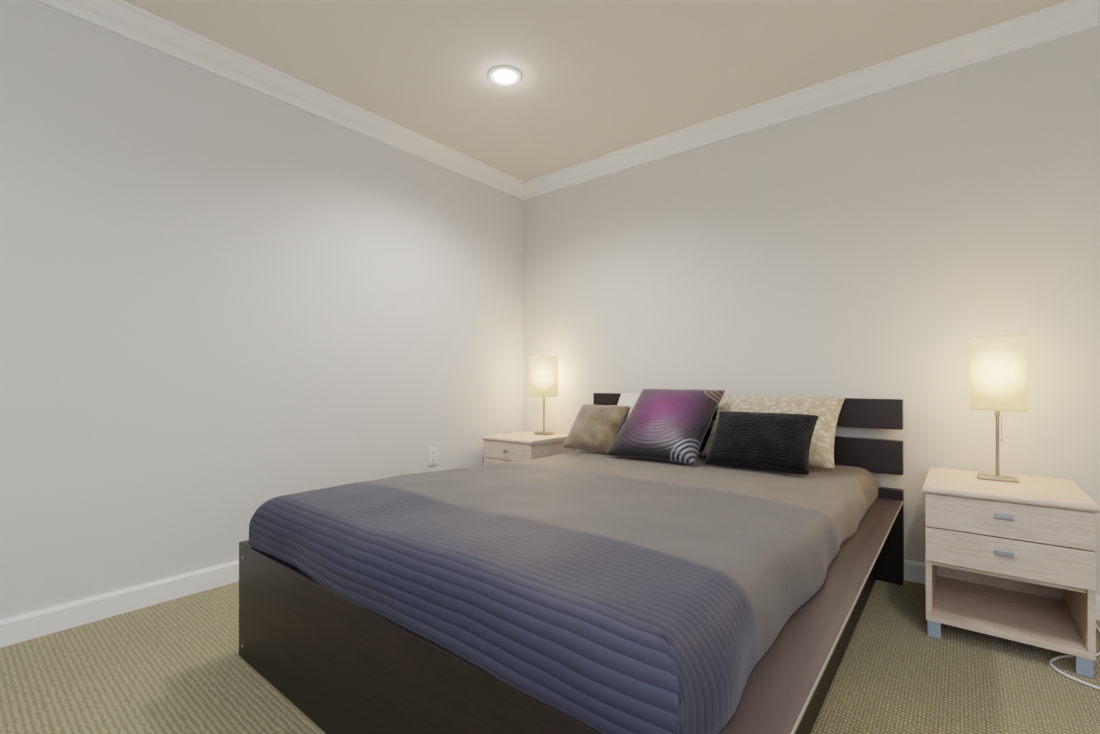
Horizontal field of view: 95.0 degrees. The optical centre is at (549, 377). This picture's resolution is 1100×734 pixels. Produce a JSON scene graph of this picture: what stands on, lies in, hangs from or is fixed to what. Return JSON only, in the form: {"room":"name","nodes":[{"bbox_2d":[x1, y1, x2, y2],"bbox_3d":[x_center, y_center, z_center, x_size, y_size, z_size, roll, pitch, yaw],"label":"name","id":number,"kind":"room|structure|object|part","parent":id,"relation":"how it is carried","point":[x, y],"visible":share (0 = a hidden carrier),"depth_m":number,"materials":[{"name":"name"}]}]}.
{"room":"bedroom","nodes":[
{"label":"bedroom","id":0,"kind":"room"},
{"bbox_2d":[0,0,523,619],"bbox_3d":[-1.634,-0.267,2.251,0.100,2.440,4.600,0,0,39],"label":"wall","id":1,"kind":"structure","parent":0,"point":[228,308],"depth_m":2.26,"materials":[{"name":"white paint"}]},
{"bbox_2d":[0,560,238,647],"bbox_3d":[-1.589,0.907,2.211,0.016,0.092,4.400,0,0,39],"label":"baseboard","id":2,"kind":"structure","parent":1,"relation":"attached to","point":[27,626],"depth_m":2.01,"materials":[{"name":"white paint"}]},
{"bbox_2d":[33,0,524,198],"bbox_3d":[-1.565,-1.435,2.198,0.078,0.104,4.400,0,0,39],"label":"crown molding","id":3,"kind":"structure","parent":1,"relation":"attached to","point":[127,20],"depth_m":2.43,"materials":[{"name":"white paint"}]},
{"bbox_2d":[428,447,437,465],"bbox_3d":[-0.751,0.506,3.245,0.010,0.116,0.070,0,0,39],"label":"wall outlet","id":4,"kind":"object","parent":1,"relation":"attached to","point":[432,455],"visible":1,"depth_m":3.24,"materials":[{"name":"white plastic"}]},
{"bbox_2d":[0,580,1099,733],"bbox_3d":[-0.046,0.979,0.951,4.200,0.060,4.600,0,0,39],"label":"floor","id":5,"kind":"structure","parent":0,"point":[180,665],"depth_m":1.58,"materials":[{"name":"carpet"}]},
{"bbox_2d":[482,431,573,464],"bbox_3d":[-0.149,0.682,3.524,0.452,0.550,0.495,0,0,39],"label":"nightstand","id":6,"kind":"object","parent":5,"relation":"on","point":[514,447],"visible":0.27,"depth_m":3.38,"materials":[{"name":"beige wood"}]},
{"bbox_2d":[529,355,557,434],"bbox_3d":[-0.044,0.126,3.598,0.164,0.560,0.164,0,0,39],"label":"lamp","id":7,"kind":"object","parent":6,"relation":"on","point":[543,376],"visible":1,"depth_m":3.54,"materials":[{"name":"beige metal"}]},
{"bbox_3d":[-0.044,-0.009,3.599,0.164,0.290,0.164,0,0,39],"label":"lamp shade","id":8,"kind":"part","parent":7,"relation":"part of","materials":[{"name":"beige fabric"}]},
{"bbox_3d":[-0.044,0.198,3.598,0.120,0.416,0.080,0,0,39],"label":"stem","id":9,"kind":"part","parent":7,"relation":"part of","materials":[{"name":"silver metal"}]},
{"bbox_2d":[239,393,903,733],"bbox_3d":[0.295,0.526,2.044,1.713,0.852,2.228,0,0,39],"label":"bed","id":10,"kind":"object","parent":5,"relation":"on","point":[585,592],"visible":0.88,"depth_m":1.19,"materials":[{"name":"grey fabric"}]},
{"bbox_2d":[563,404,630,451],"bbox_3d":[0.271,0.291,2.924,0.336,0.259,0.236,0,0,39],"label":"fur pillow","id":11,"kind":"object","parent":10,"relation":"on","point":[596,428],"visible":0.96,"depth_m":2.86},
{"bbox_2d":[617,393,639,416],"bbox_3d":[0.606,0.255,2.939,0.596,0.316,0.281,0,0,39],"label":"pillow","id":12,"kind":"object","parent":10,"relation":"on","point":[628,399],"visible":0.04,"depth_m":3.09,"materials":[{"name":"white fabric"}]},
{"bbox_2d":[606,389,724,463],"bbox_3d":[0.612,0.238,2.670,0.490,0.349,0.406,0,0,39],"label":"pillow","id":13,"kind":"object","parent":10,"relation":"on","point":[671,425],"visible":1,"depth_m":2.59,"materials":[{"name":"purple fabric"}]},
{"bbox_2d":[705,411,818,474],"bbox_3d":[0.974,0.291,2.338,0.451,0.253,0.234,0,0,39],"label":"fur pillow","id":14,"kind":"object","parent":10,"relation":"on","point":[779,442],"visible":1,"depth_m":2.27,"materials":[{"name":"black fabric"}]},
{"bbox_2d":[701,395,844,468],"bbox_3d":[1.106,0.254,2.531,0.615,0.316,0.283,0,0,39],"label":"pillow","id":15,"kind":"object","parent":10,"relation":"on","point":[826,410],"visible":0.54,"depth_m":2.44,"materials":[{"name":"beige fabric"}]},
{"bbox_2d":[923,467,1099,678],"bbox_3d":[1.701,0.676,1.908,0.442,0.552,0.541,0,0,39],"label":"nightstand","id":16,"kind":"object","parent":5,"relation":"on","point":[1014,561],"visible":1,"depth_m":1.75,"materials":[{"name":"beige wood"}]},
{"bbox_2d":[970,334,1026,482],"bbox_3d":[1.754,0.119,1.977,0.164,0.560,0.164,0,0,39],"label":"lamp","id":17,"kind":"object","parent":16,"relation":"on","point":[998,373],"visible":0.98,"depth_m":1.92,"materials":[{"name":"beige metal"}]},
{"bbox_3d":[1.754,0.191,1.977,0.120,0.416,0.080,0,0,39],"label":"stem","id":18,"kind":"part","parent":17,"relation":"part of","materials":[{"name":"silver metal"}]},
{"bbox_3d":[1.754,-0.016,1.977,0.164,0.290,0.164,0,0,39],"label":"lamp shade","id":19,"kind":"part","parent":17,"relation":"part of","materials":[{"name":"beige fabric"}]},
{"bbox_2d":[1049,625,1099,689],"bbox_3d":[1.977,0.945,1.642,0.539,0.008,0.714,0,0,39],"label":"cable","id":20,"kind":"object","parent":5,"relation":"on","point":[1067,675],"visible":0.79,"depth_m":1.63,"materials":[{"name":"white plastic"}]},
{"bbox_2d":[123,0,1067,181],"bbox_3d":[-0.046,-1.521,0.959,4.200,0.060,4.600,0,0,39],"label":"ceiling","id":21,"kind":"structure","parent":0,"point":[599,78],"depth_m":2.31,"materials":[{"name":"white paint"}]},
{"bbox_2d":[488,65,521,85],"bbox_3d":[-0.222,-1.481,2.484,0.164,0.010,0.164,0,0,39],"label":"recessed light","id":22,"kind":"object","parent":21,"relation":"in","point":[503,75],"visible":1,"depth_m":2.48,"materials":[{"name":"white glass"}]},
{"bbox_2d":[524,27,1099,595],"bbox_3d":[1.376,-0.266,2.699,4.000,2.440,0.100,0,0,39],"label":"wall","id":23,"kind":"structure","parent":0,"point":[906,241],"depth_m":2.46,"materials":[{"name":"white paint"}]},
{"bbox_2d":[521,0,1099,199],"bbox_3d":[1.316,-1.434,2.637,3.810,0.104,0.078,0,0,39],"label":"crown molding","id":24,"kind":"structure","parent":23,"relation":"attached to","point":[1070,17],"depth_m":2.48,"materials":[{"name":"white paint"}]},
{"bbox_2d":[904,560,1099,619],"bbox_3d":[1.336,0.908,2.654,3.930,0.092,0.016,0,0,39],"label":"baseboard","id":25,"kind":"structure","parent":23,"relation":"attached to","point":[914,571],"depth_m":2.34,"materials":[{"name":"white paint"}]}
]}

